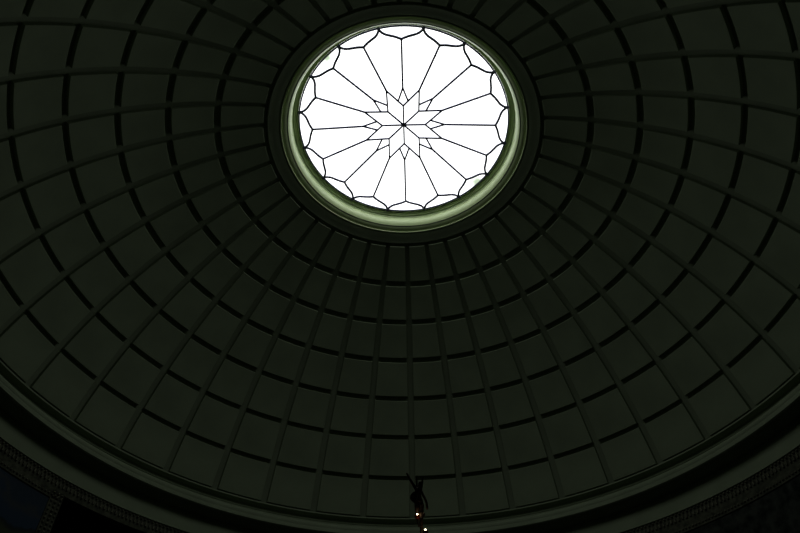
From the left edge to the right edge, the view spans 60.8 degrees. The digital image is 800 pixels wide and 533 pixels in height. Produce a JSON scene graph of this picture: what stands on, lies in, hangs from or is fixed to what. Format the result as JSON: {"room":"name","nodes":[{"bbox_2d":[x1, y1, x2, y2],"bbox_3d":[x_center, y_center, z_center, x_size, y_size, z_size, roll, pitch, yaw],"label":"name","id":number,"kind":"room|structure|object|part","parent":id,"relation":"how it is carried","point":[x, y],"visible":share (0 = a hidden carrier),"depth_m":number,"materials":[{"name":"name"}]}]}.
{"room":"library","nodes":[
{"label":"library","id":0,"kind":"room"},
{"bbox_2d":[50,516,67,532],"bbox_3d":[-8.821,13.750,17.046,0.400,10.100,12.336,0,-48,0],"label":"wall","id":1,"kind":"structure","parent":0,"point":[57,527],"depth_m":17.13,"materials":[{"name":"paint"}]},
{"bbox_2d":[0,360,799,532],"bbox_3d":[0.089,1.036,13.514,21.200,1.700,21.200,0,-48,0],"label":"trim","id":2,"kind":"structure","parent":1,"relation":"attached to","point":[97,478],"depth_m":17.73,"materials":[{"name":"paint"}]},
{"bbox_2d":[57,502,131,532],"bbox_3d":[-1.371,10.195,20.822,15.179,0.300,13.400,0,-48,0],"label":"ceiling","id":3,"kind":"structure","parent":0,"point":[71,526],"depth_m":17.34,"materials":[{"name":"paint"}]},
{"bbox_2d":[0,0,799,517],"bbox_3d":[0.098,-1.774,16.635,21.200,7.100,21.200,0,-48,0],"label":"ceiling","id":4,"kind":"structure","parent":0,"point":[164,288],"depth_m":18.25,"materials":[{"name":"paint"}]},
{"bbox_3d":[-8.745,-0.943,15.082,0.676,1.010,1.257,2,-48,-2],"label":"coffer panel","id":5,"kind":"part","parent":4,"relation":"part of","materials":[{"name":"paint"}]},
{"bbox_3d":[-8.957,1.929,16.215,0.537,1.036,1.329,-11,-49,10],"label":"coffer panel","id":6,"kind":"part","parent":4,"relation":"part of","materials":[{"name":"paint"}]},
{"bbox_3d":[-8.702,0.088,16.011,0.676,1.010,1.257,-5,-48,4],"label":"coffer panel","id":7,"kind":"part","parent":4,"relation":"part of","materials":[{"name":"paint"}]},
{"bbox_3d":[-7.547,-3.449,14.171,0.762,0.906,1.157,16,-50,-14],"label":"coffer panel","id":8,"kind":"part","parent":4,"relation":"part of","materials":[{"name":"paint"}]},
{"bbox_3d":[-7.905,-2.534,14.996,0.762,0.906,1.157,9,-49,-8],"label":"coffer panel","id":9,"kind":"part","parent":4,"relation":"part of","materials":[{"name":"paint"}]},
{"bbox_3d":[-7.000,-4.310,13.395,0.762,0.906,1.157,23,-52,-19],"label":"coffer panel","id":10,"kind":"part","parent":4,"relation":"part of","materials":[{"name":"paint"}]},
{"bbox_3d":[-8.067,-1.589,15.848,0.762,0.906,1.157,2,-48,-2],"label":"coffer panel","id":11,"kind":"part","parent":4,"relation":"part of","materials":[{"name":"paint"}]},
{"bbox_3d":[-8.442,1.103,16.923,0.676,1.010,1.257,-11,-49,10],"label":"coffer panel","id":12,"kind":"part","parent":4,"relation":"part of","materials":[{"name":"paint"}]},
{"bbox_3d":[-8.459,2.959,17.141,0.537,1.036,1.329,-18,-51,16],"label":"coffer panel","id":13,"kind":"part","parent":4,"relation":"part of","materials":[{"name":"paint"}]},
{"bbox_3d":[-8.027,-0.636,16.705,0.762,0.906,1.157,-5,-48,4],"label":"coffer panel","id":14,"kind":"part","parent":4,"relation":"part of","materials":[{"name":"paint"}]},
{"bbox_3d":[-7.123,-3.012,15.770,0.849,0.829,1.039,9,-49,-8],"label":"coffer panel","id":15,"kind":"part","parent":4,"relation":"part of","materials":[{"name":"paint"}]},
{"bbox_3d":[-6.800,-3.838,15.025,0.849,0.829,1.039,16,-50,-14],"label":"coffer panel","id":16,"kind":"part","parent":4,"relation":"part of","materials":[{"name":"paint"}]},
{"bbox_3d":[-7.972,2.074,17.797,0.676,1.010,1.257,-18,-51,16],"label":"coffer panel","id":17,"kind":"part","parent":4,"relation":"part of","materials":[{"name":"paint"}]},
{"bbox_3d":[-7.787,0.301,17.548,0.762,0.906,1.157,-11,-49,10],"label":"coffer panel","id":18,"kind":"part","parent":4,"relation":"part of","materials":[{"name":"paint"}]},
{"bbox_3d":[-7.269,-2.159,16.538,0.849,0.829,1.039,2,-48,-2],"label":"coffer panel","id":19,"kind":"part","parent":4,"relation":"part of","materials":[{"name":"paint"}]},
{"bbox_3d":[-6.306,-4.615,14.324,0.849,0.829,1.039,23,-52,-19],"label":"coffer panel","id":20,"kind":"part","parent":4,"relation":"part of","materials":[{"name":"paint"}]},
{"bbox_3d":[-7.750,3.919,18.003,0.537,1.036,1.329,-26,-53,22],"label":"coffer panel","id":21,"kind":"part","parent":4,"relation":"part of","materials":[{"name":"paint"}]},
{"bbox_3d":[-7.233,-1.300,17.312,0.849,0.829,1.039,-5,-48,4],"label":"coffer panel","id":22,"kind":"part","parent":4,"relation":"part of","materials":[{"name":"paint"}]},
{"bbox_3d":[-7.354,1.198,18.355,0.762,0.906,1.157,-18,-51,16],"label":"coffer panel","id":23,"kind":"part","parent":4,"relation":"part of","materials":[{"name":"paint"}]},
{"bbox_3d":[-7.304,2.980,18.610,0.676,1.010,1.257,-26,-53,22],"label":"coffer panel","id":24,"kind":"part","parent":4,"relation":"part of","materials":[{"name":"paint"}]},
{"bbox_3d":[-7.017,-0.454,18.073,0.849,0.829,1.039,-11,-49,10],"label":"coffer panel","id":25,"kind":"part","parent":4,"relation":"part of","materials":[{"name":"paint"}]},
{"bbox_3d":[-6.223,-3.409,16.488,0.922,0.732,0.901,9,-49,-8],"label":"coffer panel","id":26,"kind":"part","parent":4,"relation":"part of","materials":[{"name":"paint"}]},
{"bbox_3d":[-5.939,-4.131,15.837,0.922,0.732,0.901,16,-50,-14],"label":"coffer panel","id":27,"kind":"part","parent":4,"relation":"part of","materials":[{"name":"paint"}]},
{"bbox_3d":[-6.350,-2.662,17.161,0.922,0.732,0.901,2,-48,-2],"label":"coffer panel","id":28,"kind":"part","parent":4,"relation":"part of","materials":[{"name":"paint"}]},
{"bbox_3d":[-6.849,4.785,18.780,0.537,1.036,1.329,-34,-56,27],"label":"coffer panel","id":29,"kind":"part","parent":4,"relation":"part of","materials":[{"name":"paint"}]},
{"bbox_3d":[-5.508,-4.812,15.223,0.922,0.732,0.901,23,-52,-19],"label":"coffer panel","id":30,"kind":"part","parent":4,"relation":"part of","materials":[{"name":"paint"}]},
{"bbox_3d":[-6.319,-1.909,17.839,0.922,0.732,0.901,-5,-48,4],"label":"coffer panel","id":31,"kind":"part","parent":4,"relation":"part of","materials":[{"name":"paint"}]},
{"bbox_3d":[-6.736,2.034,19.106,0.762,0.906,1.157,-26,-53,22],"label":"coffer panel","id":32,"kind":"part","parent":4,"relation":"part of","materials":[{"name":"paint"}]},
{"bbox_3d":[-6.625,0.356,18.801,0.849,0.829,1.039,-18,-51,16],"label":"coffer panel","id":33,"kind":"part","parent":4,"relation":"part of","materials":[{"name":"paint"}]},
{"bbox_3d":[-4.938,-5.434,14.662,0.922,0.732,0.901,31,-55,-25],"label":"coffer panel","id":34,"kind":"part","parent":4,"relation":"part of","materials":[{"name":"paint"}]},
{"bbox_3d":[-6.454,3.797,19.343,0.676,1.010,1.257,-34,-56,27],"label":"coffer panel","id":35,"kind":"part","parent":4,"relation":"part of","materials":[{"name":"paint"}]},
{"bbox_3d":[-6.068,1.110,19.479,0.849,0.829,1.039,-26,-53,22],"label":"coffer panel","id":36,"kind":"part","parent":4,"relation":"part of","materials":[{"name":"paint"}]},
{"bbox_3d":[-5.951,2.789,19.783,0.762,0.906,1.157,-34,-56,27],"label":"coffer panel","id":37,"kind":"part","parent":4,"relation":"part of","materials":[{"name":"paint"}]},
{"bbox_3d":[-5.776,5.535,19.453,1.329,1.036,0.537,31,-55,-25],"label":"coffer panel","id":38,"kind":"part","parent":4,"relation":"part of","materials":[{"name":"paint"}]},
{"bbox_3d":[-4.618,-4.894,16.072,0.984,0.626,0.761,23,-52,-19],"label":"coffer panel","id":39,"kind":"part","parent":4,"relation":"part of","materials":[{"name":"paint"}]},
{"bbox_3d":[-5.442,4.505,19.978,1.257,1.010,0.676,31,-55,-25],"label":"coffer panel","id":40,"kind":"part","parent":4,"relation":"part of","materials":[{"name":"paint"}]},
{"bbox_3d":[-5.359,1.791,20.090,0.849,0.829,1.039,-34,-56,27],"label":"coffer panel","id":41,"kind":"part","parent":4,"relation":"part of","materials":[{"name":"paint"}]},
{"bbox_3d":[-4.138,-5.417,15.600,0.984,0.626,0.761,31,-55,-25],"label":"coffer panel","id":42,"kind":"part","parent":4,"relation":"part of","materials":[{"name":"paint"}]},
{"bbox_3d":[-5.016,3.443,20.369,1.157,0.906,0.762,31,-55,-25],"label":"coffer panel","id":43,"kind":"part","parent":4,"relation":"part of","materials":[{"name":"paint"}]},
{"bbox_3d":[-4.559,6.152,20.005,1.329,1.036,0.537,23,-52,-19],"label":"coffer panel","id":44,"kind":"part","parent":4,"relation":"part of","materials":[{"name":"paint"}]},
{"bbox_3d":[-4.294,5.087,20.499,1.257,1.010,0.676,23,-52,-19],"label":"coffer panel","id":45,"kind":"part","parent":4,"relation":"part of","materials":[{"name":"paint"}]},
{"bbox_3d":[-3.956,3.980,20.850,1.157,0.906,0.762,23,-52,-19],"label":"coffer panel","id":46,"kind":"part","parent":4,"relation":"part of","materials":[{"name":"paint"}]},
{"bbox_3d":[-3.228,6.621,20.423,1.329,1.036,0.537,16,-50,-14],"label":"coffer panel","id":47,"kind":"part","parent":4,"relation":"part of","materials":[{"name":"paint"}]},
{"bbox_3d":[-3.038,5.528,20.893,1.257,1.010,0.676,16,-50,-14],"label":"coffer panel","id":48,"kind":"part","parent":4,"relation":"part of","materials":[{"name":"paint"}]},
{"bbox_3d":[-2.796,4.388,21.214,1.157,0.906,0.762,16,-50,-14],"label":"coffer panel","id":49,"kind":"part","parent":4,"relation":"part of","materials":[{"name":"paint"}]},
{"bbox_3d":[-1.814,6.928,20.696,1.329,1.036,0.537,9,-49,-8],"label":"coffer panel","id":50,"kind":"part","parent":4,"relation":"part of","materials":[{"name":"paint"}]},
{"bbox_3d":[-1.704,5.819,21.151,1.257,1.010,0.676,9,-49,-8],"label":"coffer panel","id":51,"kind":"part","parent":4,"relation":"part of","materials":[{"name":"paint"}]},
{"bbox_3d":[-1.565,4.656,21.452,1.157,0.906,0.762,9,-49,-8],"label":"coffer panel","id":52,"kind":"part","parent":4,"relation":"part of","materials":[{"name":"paint"}]},
{"bbox_3d":[-0.354,7.068,20.818,1.329,1.036,0.537,2,-48,-2],"label":"coffer panel","id":53,"kind":"part","parent":4,"relation":"part of","materials":[{"name":"paint"}]},
{"bbox_3d":[-0.327,5.950,21.266,1.257,1.010,0.676,2,-48,-2],"label":"coffer panel","id":54,"kind":"part","parent":4,"relation":"part of","materials":[{"name":"paint"}]},
{"bbox_2d":[267,3,540,243],"bbox_3d":[0.104,-3.705,18.779,7.400,0.830,7.400,0,-48,0],"label":"window","id":55,"kind":"structure","parent":4,"relation":"attached to","point":[398,124],"depth_m":18.85,"materials":[{"name":"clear glass"}]},
{"bbox_3d":[0.105,-3.925,19.024,5.840,0.170,5.840,0,-48,0],"label":"glass pane","id":56,"kind":"part","parent":55,"relation":"part of","materials":[{"name":"white glass"}]},
{"bbox_3d":[0.989,4.750,21.530,1.157,0.906,0.762,-5,-48,4],"label":"coffer panel","id":57,"kind":"part","parent":4,"relation":"part of","materials":[{"name":"paint"}]},
{"bbox_3d":[1.061,5.920,21.235,1.257,1.010,0.676,-5,-48,4],"label":"coffer panel","id":58,"kind":"part","parent":4,"relation":"part of","materials":[{"name":"paint"}]},
{"bbox_3d":[1.117,7.036,20.785,1.329,1.036,0.537,-5,-48,4],"label":"coffer panel","id":59,"kind":"part","parent":4,"relation":"part of","materials":[{"name":"paint"}]},
{"bbox_3d":[2.249,4.574,21.367,1.157,0.906,0.762,-11,-49,10],"label":"coffer panel","id":60,"kind":"part","parent":4,"relation":"part of","materials":[{"name":"paint"}]},
{"bbox_3d":[2.425,5.729,21.059,1.257,1.010,0.676,-11,-49,10],"label":"coffer panel","id":61,"kind":"part","parent":4,"relation":"part of","materials":[{"name":"paint"}]},
{"bbox_3d":[2.563,6.834,20.599,1.329,1.036,0.537,-11,-49,10],"label":"coffer panel","id":62,"kind":"part","parent":4,"relation":"part of","materials":[{"name":"paint"}]},
{"bbox_3d":[3.456,4.253,21.075,1.157,0.906,0.762,-18,-51,16],"label":"coffer panel","id":63,"kind":"part","parent":4,"relation":"part of","materials":[{"name":"paint"}]},
{"bbox_3d":[3.732,5.382,20.743,1.257,1.010,0.676,-18,-51,16],"label":"coffer panel","id":64,"kind":"part","parent":4,"relation":"part of","materials":[{"name":"paint"}]},
{"bbox_3d":[3.948,6.465,20.264,1.329,1.036,0.537,-18,-51,16],"label":"coffer panel","id":65,"kind":"part","parent":4,"relation":"part of","materials":[{"name":"paint"}]},
{"bbox_3d":[4.580,3.796,20.661,1.157,0.906,0.762,-26,-53,22],"label":"coffer panel","id":66,"kind":"part","parent":4,"relation":"part of","materials":[{"name":"paint"}]},
{"bbox_3d":[4.949,4.887,20.294,1.257,1.010,0.676,-26,-53,22],"label":"coffer panel","id":67,"kind":"part","parent":4,"relation":"part of","materials":[{"name":"paint"}]},
{"bbox_3d":[5.239,5.941,19.788,1.329,1.036,0.537,-26,-53,22],"label":"coffer panel","id":68,"kind":"part","parent":4,"relation":"part of","materials":[{"name":"paint"}]},
{"bbox_3d":[4.123,-5.596,15.416,0.984,0.626,0.761,-34,-56,27],"label":"coffer panel","id":69,"kind":"part","parent":4,"relation":"part of","materials":[{"name":"paint"}]},
{"bbox_3d":[5.594,3.213,20.134,1.157,0.906,0.762,-34,-56,27],"label":"coffer panel","id":70,"kind":"part","parent":4,"relation":"part of","materials":[{"name":"paint"}]},
{"bbox_3d":[4.645,-5.094,15.867,0.984,0.626,0.761,-26,-53,22],"label":"coffer panel","id":71,"kind":"part","parent":4,"relation":"part of","materials":[{"name":"paint"}]},
{"bbox_3d":[5.852,1.549,19.841,0.849,0.829,1.039,31,-55,-25],"label":"coffer panel","id":72,"kind":"part","parent":4,"relation":"part of","materials":[{"name":"paint"}]},
{"bbox_3d":[6.047,4.256,19.723,1.257,1.010,0.676,-34,-56,27],"label":"coffer panel","id":73,"kind":"part","parent":4,"relation":"part of","materials":[{"name":"paint"}]},
{"bbox_3d":[6.472,2.520,19.507,0.762,0.906,1.157,31,-55,-25],"label":"coffer panel","id":74,"kind":"part","parent":4,"relation":"part of","materials":[{"name":"paint"}]},
{"bbox_3d":[6.402,5.272,19.182,1.329,1.036,0.537,-34,-56,27],"label":"coffer panel","id":75,"kind":"part","parent":4,"relation":"part of","materials":[{"name":"paint"}]},
{"bbox_3d":[6.503,0.839,19.199,0.849,0.829,1.039,23,-52,-19],"label":"coffer panel","id":76,"kind":"part","parent":4,"relation":"part of","materials":[{"name":"paint"}]},
{"bbox_3d":[6.423,-1.440,18.226,0.922,0.732,0.901,9,-49,-8],"label":"coffer panel","id":77,"kind":"part","parent":4,"relation":"part of","materials":[{"name":"paint"}]},
{"bbox_3d":[5.499,-5.050,14.979,0.922,0.732,0.901,-26,-53,22],"label":"coffer panel","id":78,"kind":"part","parent":4,"relation":"part of","materials":[{"name":"paint"}]},
{"bbox_3d":[6.998,3.506,19.045,0.676,1.010,1.257,31,-55,-25],"label":"coffer panel","id":79,"kind":"part","parent":4,"relation":"part of","materials":[{"name":"paint"}]},
{"bbox_3d":[6.550,-2.187,17.553,0.922,0.732,0.901,2,-48,-2],"label":"coffer panel","id":80,"kind":"part","parent":4,"relation":"part of","materials":[{"name":"paint"}]},
{"bbox_3d":[6.997,0.061,18.498,0.849,0.829,1.039,16,-50,-14],"label":"coffer panel","id":81,"kind":"part","parent":4,"relation":"part of","materials":[{"name":"paint"}]},
{"bbox_3d":[7.194,1.733,18.796,0.762,0.906,1.157,23,-52,-19],"label":"coffer panel","id":82,"kind":"part","parent":4,"relation":"part of","materials":[{"name":"paint"}]},
{"bbox_3d":[5.987,-4.389,15.572,0.922,0.732,0.901,-18,-51,16],"label":"coffer panel","id":83,"kind":"part","parent":4,"relation":"part of","materials":[{"name":"paint"}]},
{"bbox_3d":[6.519,-2.940,16.875,0.922,0.732,0.901,-5,-48,4],"label":"coffer panel","id":84,"kind":"part","parent":4,"relation":"part of","materials":[{"name":"paint"}]},
{"bbox_3d":[6.330,-3.680,16.210,0.922,0.732,0.901,-11,-49,10],"label":"coffer panel","id":85,"kind":"part","parent":4,"relation":"part of","materials":[{"name":"paint"}]},
{"bbox_3d":[7.410,4.477,18.463,0.537,1.036,1.329,31,-55,-25],"label":"coffer panel","id":86,"kind":"part","parent":4,"relation":"part of","materials":[{"name":"paint"}]},
{"bbox_3d":[7.320,-0.764,17.754,0.849,0.829,1.039,9,-49,-8],"label":"coffer panel","id":87,"kind":"part","parent":4,"relation":"part of","materials":[{"name":"paint"}]},
{"bbox_3d":[7.779,2.654,18.275,0.676,1.010,1.257,23,-52,-19],"label":"coffer panel","id":88,"kind":"part","parent":4,"relation":"part of","materials":[{"name":"paint"}]},
{"bbox_3d":[7.740,0.872,18.019,0.762,0.906,1.157,16,-50,-14],"label":"coffer panel","id":89,"kind":"part","parent":4,"relation":"part of","materials":[{"name":"paint"}]},
{"bbox_3d":[7.466,-1.617,16.986,0.849,0.829,1.039,2,-48,-2],"label":"coffer panel","id":90,"kind":"part","parent":4,"relation":"part of","materials":[{"name":"paint"}]},
{"bbox_3d":[6.265,-4.887,14.045,0.849,0.829,1.039,-26,-53,22],"label":"coffer panel","id":91,"kind":"part","parent":4,"relation":"part of","materials":[{"name":"paint"}]},
{"bbox_3d":[7.430,-2.477,16.212,0.849,0.829,1.039,-5,-48,4],"label":"coffer panel","id":92,"kind":"part","parent":4,"relation":"part of","materials":[{"name":"paint"}]},
{"bbox_3d":[6.822,-4.132,14.723,0.849,0.829,1.039,-18,-51,16],"label":"coffer panel","id":93,"kind":"part","parent":4,"relation":"part of","materials":[{"name":"paint"}]},
{"bbox_3d":[7.214,-3.322,15.451,0.849,0.829,1.039,-11,-49,10],"label":"coffer panel","id":94,"kind":"part","parent":4,"relation":"part of","materials":[{"name":"paint"}]},
{"bbox_3d":[8.238,3.573,17.648,0.537,1.036,1.329,23,-52,-19],"label":"coffer panel","id":95,"kind":"part","parent":4,"relation":"part of","materials":[{"name":"paint"}]},
{"bbox_3d":[8.099,-0.043,17.195,0.762,0.906,1.157,9,-49,-8],"label":"coffer panel","id":96,"kind":"part","parent":4,"relation":"part of","materials":[{"name":"paint"}]},
{"bbox_3d":[8.371,1.721,17.434,0.676,1.010,1.257,16,-50,-14],"label":"coffer panel","id":97,"kind":"part","parent":4,"relation":"part of","materials":[{"name":"paint"}]},
{"bbox_3d":[8.260,-0.988,16.343,0.762,0.906,1.157,2,-48,-2],"label":"coffer panel","id":98,"kind":"part","parent":4,"relation":"part of","materials":[{"name":"paint"}]},
{"bbox_3d":[6.930,-4.611,13.085,0.762,0.906,1.157,-26,-53,22],"label":"coffer panel","id":99,"kind":"part","parent":4,"relation":"part of","materials":[{"name":"paint"}]},
{"bbox_3d":[8.759,0.731,16.541,0.676,1.010,1.257,9,-49,-8],"label":"coffer panel","id":100,"kind":"part","parent":4,"relation":"part of","materials":[{"name":"paint"}]},
{"bbox_3d":[8.866,2.585,16.756,0.537,1.036,1.329,16,-50,-14],"label":"coffer panel","id":101,"kind":"part","parent":4,"relation":"part of","materials":[{"name":"paint"}]},
{"bbox_3d":[8.220,-1.941,15.486,0.762,0.906,1.157,-5,-48,4],"label":"coffer panel","id":102,"kind":"part","parent":4,"relation":"part of","materials":[{"name":"paint"}]},
{"bbox_3d":[7.547,-3.775,13.836,0.762,0.906,1.157,-18,-51,16],"label":"coffer panel","id":103,"kind":"part","parent":4,"relation":"part of","materials":[{"name":"paint"}]},
{"bbox_3d":[7.981,-2.877,14.643,0.762,0.906,1.157,-11,-49,10],"label":"coffer panel","id":104,"kind":"part","parent":4,"relation":"part of","materials":[{"name":"paint"}]},
{"bbox_3d":[8.934,-0.293,15.619,0.676,1.010,1.257,2,-48,-2],"label":"coffer panel","id":105,"kind":"part","parent":4,"relation":"part of","materials":[{"name":"paint"}]},
{"bbox_3d":[9.277,1.535,15.809,0.537,1.036,1.329,9,-49,-8],"label":"coffer panel","id":106,"kind":"part","parent":4,"relation":"part of","materials":[{"name":"paint"}]},
{"bbox_3d":[0.070,7.315,4.298,24.000,0.200,42.000,0,-48,0],"label":"floor","id":107,"kind":"structure","parent":0,"visible":0},
{"bbox_2d":[406,473,427,532],"bbox_3d":[0.128,2.698,2.982,0.480,4.022,0.480,0,-48,0],"label":"candelabrum","id":108,"kind":"object","parent":107,"relation":"on","point":[415,497],"visible":1,"depth_m":4.31,"materials":[{"name":"brown metal"}]},
{"bbox_2d":[410,491,416,502],"bbox_3d":[0.089,1.485,4.349,0.049,0.117,0.025,0,-48,0],"label":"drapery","id":109,"kind":"object","parent":108,"relation":"hanging from","point":[413,497],"depth_m":4.35,"materials":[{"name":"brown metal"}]},
{"bbox_2d":[414,514,420,526],"bbox_3d":[0.113,1.571,4.202,0.048,0.067,0.053,0,-48,0],"label":"lamp","id":110,"kind":"object","parent":108,"relation":"attached to","point":[418,516],"depth_m":4.21,"materials":[{"name":"brown metal"}]},
{"bbox_3d":[-9.315,4.955,9.129,2.415,10.100,11.546,0,-48,0],"label":"wall","id":111,"kind":"structure","parent":0,"visible":0},
{"bbox_2d":[0,456,64,532],"bbox_3d":[-8.865,3.685,10.541,1.628,6.300,10.631,0,-48,0],"label":"wall mural","id":112,"kind":"object","parent":111,"relation":"attached to","point":[27,505],"visible":1,"depth_m":15.49,"materials":[{"name":"paint"}]},
{"bbox_2d":[0,467,48,532],"bbox_3d":[-8.892,3.588,10.649,1.572,5.990,10.546,0,-48,0],"label":"painting","id":113,"kind":"object","parent":112,"relation":"attached to","point":[24,500],"depth_m":15.44}
]}

